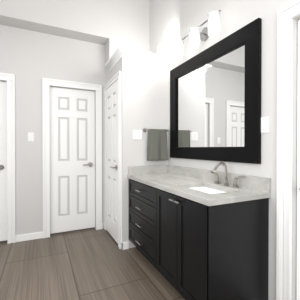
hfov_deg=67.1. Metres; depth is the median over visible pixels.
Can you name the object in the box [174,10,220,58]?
sconce
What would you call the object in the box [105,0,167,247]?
wall
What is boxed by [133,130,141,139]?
switch plate
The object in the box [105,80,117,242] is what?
closet door
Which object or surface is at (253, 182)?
backsplash
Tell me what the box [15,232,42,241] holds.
baseboard
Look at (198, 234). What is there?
bathroom vanity
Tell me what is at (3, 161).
door
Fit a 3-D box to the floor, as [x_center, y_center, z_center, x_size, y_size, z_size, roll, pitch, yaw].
[-0.565,1.218,0.696,3.615,0.060,5.167,0,0,-26]
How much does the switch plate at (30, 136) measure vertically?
0.116 m
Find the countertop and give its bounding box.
[127,174,270,205]
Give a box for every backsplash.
[128,166,166,173]
[167,166,270,193]
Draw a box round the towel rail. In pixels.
[143,128,168,160]
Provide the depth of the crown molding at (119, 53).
2.75 m
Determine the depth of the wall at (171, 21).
1.71 m
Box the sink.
[191,186,222,193]
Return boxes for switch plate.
[28,132,33,140]
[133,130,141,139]
[261,116,268,132]
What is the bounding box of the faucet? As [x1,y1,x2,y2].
[211,162,246,185]
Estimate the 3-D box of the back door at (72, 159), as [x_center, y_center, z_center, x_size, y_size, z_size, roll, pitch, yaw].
[-1.082,0.141,3.200,0.607,2.006,0.101,0,0,-26]
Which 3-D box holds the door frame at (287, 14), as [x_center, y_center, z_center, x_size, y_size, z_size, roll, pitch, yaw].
[1.093,0.122,1.101,0.028,2.124,0.999,0,0,-26]
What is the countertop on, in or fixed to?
on the bathroom vanity
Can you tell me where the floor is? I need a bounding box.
[0,227,184,299]
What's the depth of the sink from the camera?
2.00 m
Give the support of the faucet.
on the countertop
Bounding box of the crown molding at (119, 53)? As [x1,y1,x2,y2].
[105,47,170,71]
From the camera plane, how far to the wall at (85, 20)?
2.91 m
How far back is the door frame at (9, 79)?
2.83 m
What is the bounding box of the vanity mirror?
[170,18,261,163]
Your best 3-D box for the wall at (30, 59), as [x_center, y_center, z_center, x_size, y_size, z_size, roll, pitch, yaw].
[-1.989,-0.629,2.798,2.876,3.600,0.120,0,0,-26]
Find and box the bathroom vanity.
[128,178,268,299]
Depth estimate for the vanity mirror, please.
2.03 m
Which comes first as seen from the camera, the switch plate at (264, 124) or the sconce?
the switch plate at (264, 124)
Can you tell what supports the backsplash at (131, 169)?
attached to the wall at (144, 94)
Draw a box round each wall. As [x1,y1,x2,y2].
[0,0,108,44]
[0,25,104,234]
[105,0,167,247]
[150,0,299,299]
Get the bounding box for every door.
[0,81,6,240]
[50,87,94,233]
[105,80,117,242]
[296,20,299,299]
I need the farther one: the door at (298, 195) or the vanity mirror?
the vanity mirror
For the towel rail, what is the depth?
2.76 m
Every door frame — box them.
[0,73,14,243]
[42,71,121,248]
[276,0,299,299]
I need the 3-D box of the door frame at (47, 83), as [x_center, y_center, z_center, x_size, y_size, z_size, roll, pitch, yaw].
[-0.880,0.111,2.844,0.842,2.120,0.766,0,0,-26]

